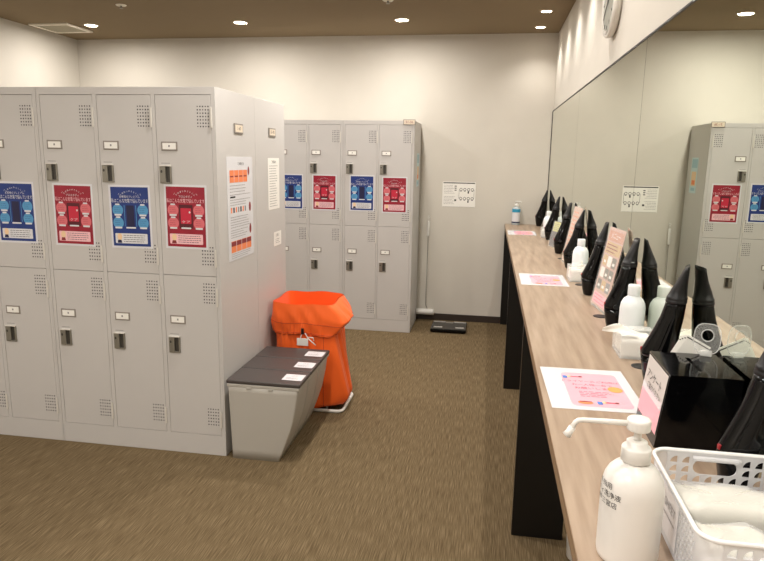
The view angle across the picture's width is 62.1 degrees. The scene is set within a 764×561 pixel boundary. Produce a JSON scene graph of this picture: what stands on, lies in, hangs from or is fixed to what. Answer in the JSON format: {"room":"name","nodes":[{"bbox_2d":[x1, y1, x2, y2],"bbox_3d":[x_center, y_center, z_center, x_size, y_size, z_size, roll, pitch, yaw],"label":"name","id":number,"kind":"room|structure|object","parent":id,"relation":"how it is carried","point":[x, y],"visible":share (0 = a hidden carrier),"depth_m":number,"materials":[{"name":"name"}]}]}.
{"room":"changing room","nodes":[
{"label":"changing room","id":0,"kind":"room"},
{"bbox_2d":[0,18,79,86],"bbox_3d":[-3.609,-0.369,2.724,0.120,2.547,7.656,3,11,9],"label":"wall","id":1,"kind":"structure","parent":0,"point":[30,56],"depth_m":5.53,"materials":[{"name":"paint"}]},
{"bbox_2d":[0,319,569,560],"bbox_3d":[-1.371,1.049,2.610,4.706,0.120,7.656,3,11,9],"label":"floor","id":2,"kind":"structure","parent":0,"point":[419,463],"depth_m":2.92,"materials":[{"name":"carpet"}]},
{"bbox_2d":[0,87,63,439],"bbox_3d":[-2.062,-0.103,3.479,0.900,1.790,0.505,3,11,9],"label":"lockers","id":3,"kind":"object","parent":2,"relation":"on","point":[30,394],"visible":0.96,"depth_m":3.23,"materials":[{"name":"grey metal"}]},
{"bbox_2d":[0,181,37,243],"bbox_3d":[-1.809,-0.337,3.140,0.214,0.303,0.002,3,11,9],"label":"poster","id":4,"kind":"object","parent":3,"relation":"attached to","point":[18,223],"visible":1,"depth_m":3.14,"materials":[{"name":"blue paper"}]},
{"bbox_2d":[35,87,258,455],"bbox_3d":[-1.173,-0.060,3.335,0.900,1.790,0.505,3,11,9],"label":"lockers","id":5,"kind":"object","parent":2,"relation":"on","point":[149,342],"visible":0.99,"depth_m":3.11,"materials":[{"name":"grey metal"}]},
{"bbox_2d":[52,183,95,246],"bbox_3d":[-1.500,-0.319,3.091,0.214,0.303,0.002,3,11,9],"label":"poster","id":6,"kind":"object","parent":5,"relation":"attached to","point":[72,203],"visible":1,"depth_m":3.09,"materials":[{"name":"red paper"}]},
{"bbox_2d":[108,185,152,248],"bbox_3d":[-1.205,-0.305,3.043,0.214,0.303,0.002,2,11,9],"label":"poster","id":7,"kind":"object","parent":5,"relation":"attached to","point":[130,205],"visible":1,"depth_m":3.04,"materials":[{"name":"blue paper"}]},
{"bbox_2d":[164,184,208,249],"bbox_3d":[-0.924,-0.299,2.996,0.214,0.303,0.002,3,11,9],"label":"poster","id":8,"kind":"object","parent":5,"relation":"attached to","point":[186,220],"visible":1,"depth_m":3.00,"materials":[{"name":"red paper"}]},
{"bbox_2d":[234,123,242,133],"bbox_3d":[-0.710,-0.752,3.146,0.006,0.048,0.110,3,11,9],"label":"number sign","id":9,"kind":"object","parent":5,"relation":"attached to","point":[238,128],"visible":1,"depth_m":3.14,"materials":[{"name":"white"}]},
{"bbox_2d":[226,157,253,261],"bbox_3d":[-0.717,-0.369,3.230,0.001,0.510,0.335,3,11,9],"label":"notice","id":10,"kind":"object","parent":5,"relation":"attached to","point":[239,169],"visible":1,"depth_m":3.22,"materials":[{"name":"white paper"}]},
{"bbox_2d":[226,368,310,461],"bbox_3d":[-0.565,0.677,3.200,0.374,0.414,0.194,3,11,9],"label":"waste bin","id":11,"kind":"object","parent":2,"relation":"on","point":[266,406],"visible":1,"depth_m":3.12,"materials":[{"name":"grey plastic"}]},
{"bbox_2d":[254,97,285,351],"bbox_3d":[-1.089,-0.153,3.826,0.900,1.790,0.505,3,11,9],"label":"lockers","id":12,"kind":"object","parent":2,"relation":"on","point":[271,259],"visible":0.11,"depth_m":3.65,"materials":[{"name":"grey metal"}]},
{"bbox_2d":[268,128,275,136],"bbox_3d":[-0.627,-0.846,3.628,0.006,0.048,0.110,3,11,9],"label":"number sign","id":13,"kind":"object","parent":12,"relation":"attached to","point":[272,131],"visible":1,"depth_m":3.62,"materials":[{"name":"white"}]},
{"bbox_2d":[268,158,279,209],"bbox_3d":[-0.631,-0.564,3.704,0.001,0.295,0.195,3,11,9],"label":"notice","id":14,"kind":"object","parent":12,"relation":"attached to","point":[273,163],"visible":1,"depth_m":3.70,"materials":[{"name":"white paper"}]},
{"bbox_2d":[274,230,280,245],"bbox_3d":[-0.628,-0.254,3.817,0.001,0.084,0.135,3,11,9],"label":"notice","id":15,"kind":"object","parent":12,"relation":"attached to","point":[277,235],"visible":1,"depth_m":3.81,"materials":[{"name":"white paper"}]},
{"bbox_2d":[242,356,320,444],"bbox_3d":[-0.532,0.641,3.389,0.374,0.414,0.194,3,11,9],"label":"waste bin","id":16,"kind":"object","parent":2,"relation":"on","point":[269,363],"visible":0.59,"depth_m":3.34,"materials":[{"name":"grey plastic"}]},
{"bbox_2d":[256,346,329,428],"bbox_3d":[-0.500,0.605,3.579,0.374,0.414,0.194,3,11,9],"label":"waste bin","id":17,"kind":"object","parent":2,"relation":"on","point":[268,351],"visible":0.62,"depth_m":3.53,"materials":[{"name":"grey plastic"}]},
{"bbox_2d":[271,291,353,412],"bbox_3d":[-0.408,0.425,3.869,0.480,0.658,0.417,3,11,9],"label":"waste bin","id":18,"kind":"object","parent":2,"relation":"on","point":[299,319],"visible":0.75,"depth_m":3.71,"materials":[{"name":"orange fabric"}]},
{"bbox_2d":[284,120,342,293],"bbox_3d":[-0.743,-0.519,5.752,0.900,1.790,0.505,3,11,9],"label":"lockers","id":19,"kind":"object","parent":2,"relation":"on","point":[313,238],"visible":0.38,"depth_m":5.46,"materials":[{"name":"grey metal"}]},
{"bbox_2d":[285,174,302,209],"bbox_3d":[-0.781,-0.764,5.462,0.214,0.303,0.002,3,11,9],"label":"poster","id":20,"kind":"object","parent":19,"relation":"attached to","point":[293,182],"visible":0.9,"depth_m":5.46,"materials":[{"name":"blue paper"}]},
{"bbox_2d":[312,174,336,210],"bbox_3d":[-0.491,-0.750,5.415,0.214,0.303,0.002,3,11,9],"label":"poster","id":21,"kind":"object","parent":19,"relation":"attached to","point":[324,187],"visible":1,"depth_m":5.41,"materials":[{"name":"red paper"}]},
{"bbox_2d":[342,120,420,332],"bbox_3d":[-0.002,-0.483,5.632,0.600,1.790,0.505,3,11,9],"label":"lockers","id":22,"kind":"object","parent":2,"relation":"on","point":[380,250],"visible":0.97,"depth_m":5.42,"materials":[{"name":"grey metal"}]},
{"bbox_2d":[349,175,374,211],"bbox_3d":[-0.170,-0.737,5.362,0.214,0.303,0.002,3,11,9],"label":"poster","id":23,"kind":"object","parent":22,"relation":"attached to","point":[361,196],"visible":1,"depth_m":5.36,"materials":[{"name":"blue paper"}]},
{"bbox_2d":[382,177,406,213],"bbox_3d":[0.104,-0.716,5.319,0.214,0.303,0.002,3,11,9],"label":"poster","id":24,"kind":"object","parent":22,"relation":"attached to","point":[394,189],"visible":1,"depth_m":5.32,"materials":[{"name":"red paper"}]},
{"bbox_2d":[403,119,415,124],"bbox_3d":[0.224,-1.293,5.187,0.100,0.044,0.006,3,11,9],"label":"number sign","id":25,"kind":"object","parent":22,"relation":"attached to","point":[405,121],"visible":1,"depth_m":5.18,"materials":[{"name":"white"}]},
{"bbox_2d":[416,153,418,186],"bbox_3d":[0.313,-0.966,5.548,0.001,0.285,0.170,3,11,9],"label":"notice","id":26,"kind":"object","parent":22,"relation":"attached to","point":[417,178],"visible":1,"depth_m":5.54,"materials":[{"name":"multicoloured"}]},
{"bbox_2d":[430,321,466,333],"bbox_3d":[0.596,0.416,5.654,0.310,0.035,0.290,3,11,9],"label":"scale","id":27,"kind":"object","parent":2,"relation":"on","point":[437,326],"visible":1,"depth_m":5.59,"materials":[{"name":"black plastic"}]},
{"bbox_2d":[500,232,509,324],"bbox_3d":[1.193,-0.033,5.767,0.199,0.895,0.030,3,11,9],"label":"panel","id":28,"kind":"object","parent":2,"relation":"on","point":[506,254],"visible":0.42,"depth_m":5.77,"materials":[{"name":"black wood"}]},
{"bbox_2d":[503,257,523,389],"bbox_3d":[0.911,0.279,4.122,0.199,0.895,0.030,3,11,9],"label":"panel","id":29,"kind":"object","parent":2,"relation":"on","point":[514,328],"visible":0.31,"depth_m":4.13,"materials":[{"name":"black wood"}]},
{"bbox_2d":[511,324,563,539],"bbox_3d":[0.630,0.591,2.480,0.199,0.895,0.030,3,11,9],"label":"panel","id":30,"kind":"object","parent":2,"relation":"on","point":[536,507],"visible":0.51,"depth_m":2.50,"materials":[{"name":"black wood"}]},
{"bbox_2d":[566,537,571,560],"bbox_3d":[0.775,0.947,2.406,0.160,0.229,0.160,3,11,9],"label":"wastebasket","id":31,"kind":"object","parent":2,"relation":"on","point":[568,553],"visible":0.06,"depth_m":2.41,"materials":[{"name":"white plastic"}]},
{"bbox_2d":[0,0,575,39],"bbox_3d":[-1.326,-1.569,2.105,4.706,0.120,7.656,3,11,9],"label":"ceiling","id":32,"kind":"structure","parent":0,"point":[140,19],"depth_m":4.91,"materials":[{"name":"brown paint"}]},
{"bbox_2d":[28,23,92,32],"bbox_3d":[-2.766,-2.176,5.480,0.360,0.014,0.360,3,11,9],"label":"ceiling vent","id":33,"kind":"object","parent":32,"relation":"in","point":[52,27],"visible":1,"depth_m":5.44,"materials":[{"name":"white metal"}]},
{"bbox_2d":[38,25,85,31],"bbox_3d":[-2.766,-2.177,5.479,0.300,0.012,0.300,3,11,9],"label":"grille","id":34,"kind":"object","parent":33,"relation":"attached to","point":[52,28],"depth_m":5.48,"materials":[{"name":"beige metal"}]},
{"bbox_2d":[84,24,98,26],"bbox_3d":[-2.452,-2.151,5.353,0.116,0.006,0.116,3,11,9],"label":"recessed light","id":35,"kind":"object","parent":32,"relation":"in","point":[89,25],"visible":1,"depth_m":5.36,"materials":[{"name":"beige"}]},
{"bbox_2d":[115,4,126,8],"bbox_3d":[-1.894,-1.989,4.612,0.076,0.024,0.076,3,11,9],"label":"sprinkler","id":36,"kind":"object","parent":32,"relation":"attached to","point":[119,5],"visible":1,"depth_m":4.59,"materials":[{"name":"white metal"}]},
{"bbox_2d":[233,21,247,23],"bbox_3d":[-1.145,-2.087,5.136,0.116,0.006,0.116,3,11,9],"label":"recessed light","id":37,"kind":"object","parent":32,"relation":"in","point":[236,22],"visible":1,"depth_m":5.14,"materials":[{"name":"beige plastic"}]},
{"bbox_2d":[394,18,408,21],"bbox_3d":[0.154,-2.028,4.946,0.116,0.006,0.116,3,11,9],"label":"recessed light","id":38,"kind":"object","parent":32,"relation":"in","point":[397,19],"visible":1,"depth_m":4.93,"materials":[{"name":"beige"}]},
{"bbox_2d":[540,10,552,12],"bbox_3d":[1.186,-1.939,4.577,0.092,0.006,0.092,3,11,9],"label":"recessed light","id":39,"kind":"object","parent":32,"relation":"in","point":[541,11],"visible":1,"depth_m":4.58,"materials":[{"name":"beige plastic"}]},
{"bbox_2d":[77,33,558,316],"bbox_3d":[-0.723,-0.954,6.008,4.466,2.547,0.120,3,11,9],"label":"wall","id":40,"kind":"structure","parent":0,"point":[483,104],"depth_m":5.71,"materials":[{"name":"paint"}]},
{"bbox_2d":[416,217,433,314],"bbox_3d":[0.411,-0.137,5.869,0.164,0.924,0.073,3,11,9],"label":"roller","id":41,"kind":"object","parent":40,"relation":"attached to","point":[427,311],"visible":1,"depth_m":5.91,"materials":[{"name":"white plastic"}]},
{"bbox_2d":[416,313,499,322],"bbox_3d":[-0.754,0.278,6.181,4.466,0.062,0.008,3,11,9],"label":"baseboard","id":42,"kind":"structure","parent":40,"relation":"attached to","point":[437,316],"depth_m":5.94,"materials":[{"name":"brown plastic"}]},
{"bbox_2d":[442,182,475,206],"bbox_3d":[0.694,-0.777,5.736,0.297,0.225,0.001,3,11,9],"label":"notice","id":43,"kind":"object","parent":40,"relation":"attached to","point":[454,194],"visible":1,"depth_m":5.74,"materials":[{"name":"white paper"}]},
{"bbox_2d":[546,112,552,210],"bbox_3d":[1.466,-0.974,5.563,0.009,0.978,0.006,3,11,9],"label":"trim","id":44,"kind":"structure","parent":40,"relation":"attached to","point":[552,112],"depth_m":5.53,"materials":[{"name":"black metal"}]},
{"bbox_2d":[554,0,691,247],"bbox_3d":[0.912,-0.151,1.991,0.120,2.547,7.656,3,11,9],"label":"wall","id":45,"kind":"structure","parent":0,"point":[583,53],"depth_m":3.38,"materials":[{"name":"paint"}]},
{"bbox_2d":[546,91,579,221],"bbox_3d":[1.325,-0.817,4.732,0.006,0.976,1.705,3,11,9],"label":"wall mirror","id":46,"kind":"object","parent":45,"relation":"attached to","point":[565,117],"visible":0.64,"depth_m":4.51,"materials":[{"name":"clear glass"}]},
{"bbox_2d":[570,38,647,289],"bbox_3d":[1.042,-0.503,3.082,0.006,0.976,1.695,3,11,9],"label":"wall mirror","id":47,"kind":"object","parent":45,"relation":"attached to","point":[609,113],"visible":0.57,"depth_m":2.76,"materials":[{"name":"clear glass"}]},
{"bbox_2d":[602,0,622,37],"bbox_3d":[1.014,-1.230,2.792,0.038,0.310,0.310,3,11,9],"label":"wall clock","id":48,"kind":"object","parent":45,"relation":"attached to","point":[611,11],"visible":1,"depth_m":2.75,"materials":[{"name":"white plastic"}]},
{"bbox_2d":[553,0,695,110],"bbox_3d":[0.861,-0.778,1.891,0.009,0.007,7.396,3,11,9],"label":"trim","id":49,"kind":"structure","parent":45,"relation":"attached to","point":[692,1],"depth_m":2.25,"materials":[{"name":"black metal"}]},
{"bbox_2d":[504,224,759,560],"bbox_3d":[0.689,0.167,2.244,0.358,0.030,7.115,3,11,9],"label":"countertop","id":50,"kind":"structure","parent":45,"relation":"attached to","point":[562,330],"depth_m":1.76,"materials":[{"name":"brown wood"}]},
{"bbox_2d":[511,201,521,224],"bbox_3d":[1.186,-0.597,5.613,0.074,0.209,0.074,-6,13,-31],"label":"soap dispenser","id":51,"kind":"object","parent":50,"relation":"on","point":[516,210],"visible":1,"depth_m":5.59,"materials":[{"name":"white plastic"}]},
{"bbox_2d":[511,206,519,224],"bbox_3d":[1.185,-0.575,5.618,0.072,0.164,0.072,3,11,9],"label":"bottle","id":52,"kind":"object","parent":51,"relation":"attached to","point":[515,220],"depth_m":5.59,"materials":[{"name":"white plastic"}]},
{"bbox_2d":[507,230,536,235],"bbox_3d":[1.103,-0.377,5.014,0.215,0.002,0.300,3,11,9],"label":"paper sign","id":53,"kind":"object","parent":50,"relation":"on","point":[510,232],"visible":1,"depth_m":5.02,"materials":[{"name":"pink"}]},
{"bbox_2d":[535,190,547,225],"bbox_3d":[1.384,-0.628,5.515,0.098,0.314,0.076,2,11,4],"label":"hair dryer","id":54,"kind":"object","parent":50,"relation":"on","point":[539,217],"visible":0.98,"depth_m":5.49,"materials":[{"name":"black plastic"}]},
{"bbox_2d":[519,273,569,286],"bbox_3d":[0.774,-0.005,3.056,0.215,0.002,0.300,3,11,9],"label":"mat","id":55,"kind":"object","parent":50,"relation":"on","point":[526,279],"visible":1,"depth_m":3.04,"materials":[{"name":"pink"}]},
{"bbox_2d":[543,211,551,228],"bbox_3d":[1.276,-0.439,4.869,0.076,0.184,0.076,3,11,9],"label":"lotion bottle","id":56,"kind":"object","parent":50,"relation":"on","point":[548,214],"visible":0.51,"depth_m":4.84,"materials":[{"name":"plastic"}]},
{"bbox_2d":[544,196,559,239],"bbox_3d":[1.220,-0.446,4.558,0.098,0.314,0.076,3,11,9],"label":"hair dryer","id":57,"kind":"object","parent":50,"relation":"on","point":[548,228],"visible":0.87,"depth_m":4.53,"materials":[{"name":"black plastic"}]},
{"bbox_2d":[549,221,560,245],"bbox_3d":[1.160,-0.306,4.204,0.072,0.170,0.118,-1,11,-10],"label":"card stand","id":58,"kind":"object","parent":50,"relation":"on","point":[557,224],"visible":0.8,"depth_m":4.22,"materials":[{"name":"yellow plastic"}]},
{"bbox_2d":[553,203,571,253],"bbox_3d":[1.107,-0.321,3.896,0.098,0.314,0.076,1,11,1],"label":"hair dryer","id":59,"kind":"object","parent":50,"relation":"on","point":[560,239],"visible":0.94,"depth_m":3.88,"materials":[{"name":"black plastic"}]},
{"bbox_2d":[562,206,582,259],"bbox_3d":[1.057,-0.250,3.522,0.070,0.315,0.193,2,11,4],"label":"menu stand","id":60,"kind":"object","parent":50,"relation":"on","point":[577,211],"visible":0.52,"depth_m":3.55,"materials":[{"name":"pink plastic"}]},
{"bbox_2d":[563,210,584,268],"bbox_3d":[1.015,-0.219,3.363,0.098,0.314,0.076,4,11,15],"label":"hair dryer","id":61,"kind":"object","parent":50,"relation":"on","point":[578,231],"visible":0.85,"depth_m":3.34,"materials":[{"name":"black plastic"}]},
{"bbox_2d":[568,260,584,280],"bbox_3d":[0.952,-0.051,3.053,0.106,0.098,0.125,3,11,9],"label":"case","id":62,"kind":"object","parent":50,"relation":"on","point":[574,273],"visible":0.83,"depth_m":3.02,"materials":[{"name":"white plastic"}]},
{"bbox_2d":[572,239,588,267],"bbox_3d":[0.986,-0.114,3.159,0.076,0.184,0.076,3,11,9],"label":"lotion bottle","id":63,"kind":"object","parent":50,"relation":"on","point":[580,253],"visible":0.79,"depth_m":3.13,"materials":[{"name":"plastic"}]},
{"bbox_2d":[540,367,638,412],"bbox_3d":[0.523,0.271,1.603,0.215,0.002,0.300,3,11,8],"label":"mat","id":64,"kind":"object","parent":50,"relation":"on","point":[567,388],"visible":1,"depth_m":1.58,"materials":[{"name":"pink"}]},
{"bbox_2d":[581,222,608,295],"bbox_3d":[0.901,-0.093,2.697,0.098,0.314,0.076,2,11,6],"label":"hair dryer","id":65,"kind":"object","parent":50,"relation":"on","point":[589,276],"visible":0.9,"depth_m":2.67,"materials":[{"name":"black plastic"}]},
{"bbox_2d":[593,314,604,317],"bbox_3d":[0.809,0.132,2.348,0.054,0.002,0.054,3,11,9],"label":"cable grommet","id":66,"kind":"object","parent":50,"relation":"on","point":[595,315],"visible":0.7,"depth_m":2.35,"materials":[{"name":"black plastic"}]},
{"bbox_2d":[591,227,626,310],"bbox_3d":[0.868,-0.042,2.428,0.072,0.315,0.193,1,11,2],"label":"menu stand","id":67,"kind":"object","parent":50,"relation":"on","point":[613,249],"visible":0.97,"depth_m":2.42,"materials":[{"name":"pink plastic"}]},
{"bbox_2d":[563,414,664,560],"bbox_3d":[0.328,0.294,0.908,0.144,0.212,0.086,3,11,9],"label":"pump bottle","id":68,"kind":"object","parent":50,"relation":"on","point":[632,490],"visible":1,"depth_m":0.88,"materials":[{"name":"white plastic"}]},
{"bbox_2d":[604,238,639,325],"bbox_3d":[0.807,0.011,2.148,0.098,0.314,0.076,2,11,4],"label":"hair dryer","id":69,"kind":"object","parent":50,"relation":"on","point":[627,274],"visible":0.77,"depth_m":2.13,"materials":[{"name":"black plastic"}]},
{"bbox_2d":[602,323,648,356],"bbox_3d":[0.733,0.173,1.894,0.150,0.089,0.125,3,11,9],"label":"case","id":70,"kind":"object","parent":50,"relation":"on","point":[628,342],"visible":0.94,"depth_m":1.88,"materials":[{"name":"white plastic"}]},
{"bbox_2d":[618,284,645,332],"bbox_3d":[0.792,0.104,2.010,0.076,0.184,0.076,3,11,9],"label":"lotion bottle","id":71,"kind":"object","parent":50,"relation":"on","point":[632,309],"visible":0.81,"depth_m":1.98,"materials":[{"name":"plastic"}]},
{"bbox_2d":[631,363,640,368],"bbox_3d":[0.726,0.240,1.779,0.054,0.002,0.054,3,11,9],"label":"cable grommet","id":72,"kind":"object","parent":50,"relation":"on","point":[634,365],"visible":0.48,"depth_m":1.79,"materials":[{"name":"black plastic"}]},
{"bbox_2d":[640,265,690,380],"bbox_3d":[0.717,0.112,1.617,0.098,0.314,0.076,6,12,23],"label":"hair dryer","id":73,"kind":"object","parent":50,"relation":"on","point":[665,334],"visible":0.77,"depth_m":1.59,"materials":[{"name":"black plastic"}]},
{"bbox_2d":[639,335,710,398],"bbox_3d":[0.659,0.211,1.433,0.138,0.188,0.008,3,11,9],"label":"stack","id":74,"kind":"object","parent":50,"relation":"on","point":[686,343],"visible":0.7,"depth_m":1.41,"materials":[{"name":"white paper"}]},
{"bbox_2d":[636,351,744,450],"bbox_3d":[0.634,0.248,1.325,0.152,0.154,0.163,3,11,9],"label":"box","id":75,"kind":"object","parent":50,"relation":"on","point":[689,400],"visible":0.99,"depth_m":1.25,"materials":[{"name":"black plastic"}]},
{"bbox_2d":[652,447,763,560],"bbox_3d":[0.526,0.353,0.924,0.210,0.097,0.273,3,11,9],"label":"storage basket","id":76,"kind":"object","parent":50,"relation":"on","point":[682,536],"visible":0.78,"depth_m":0.95,"materials":[{"name":"white plastic"}]},
{"bbox_2d":[674,485,763,534],"bbox_3d":[0.537,0.357,0.993,0.180,0.057,0.096,3,11,8],"label":"packet","id":77,"kind":"object","parent":76,"relation":"in","point":[709,505],"visible":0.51,"depth_m":0.96,"materials":[{"name":"beige plastic"}]},
{"bbox_2d":[696,523,763,559],"bbox_3d":[0.493,0.378,0.901,0.125,0.049,0.085,3,11,11],"label":"packet","id":78,"kind":"object","parent":76,"relation":"in","point":[723,532],"visible":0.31,"depth_m":0.90,"materials":[{"name":"beige"}]},
{"bbox_2d":[716,351,763,485],"bbox_3d":[0.622,0.217,1.067,0.098,0.314,0.076,1,11,1],"label":"hair dryer","id":79,"kind":"object","parent":50,"relation":"on","point":[744,433],"visible":0.75,"depth_m":1.05,"materials":[{"name":"black plastic"}]},
{"bbox_2d":[628,0,763,477],"bbox_3d":[0.760,-0.191,1.437,0.006,0.976,1.695,3,11,9],"label":"wall mirror","id":80,"kind":"object","parent":45,"relation":"attached to","point":[698,197],"visible":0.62,"depth_m":1.51,"materials":[{"name":"silver glass"}]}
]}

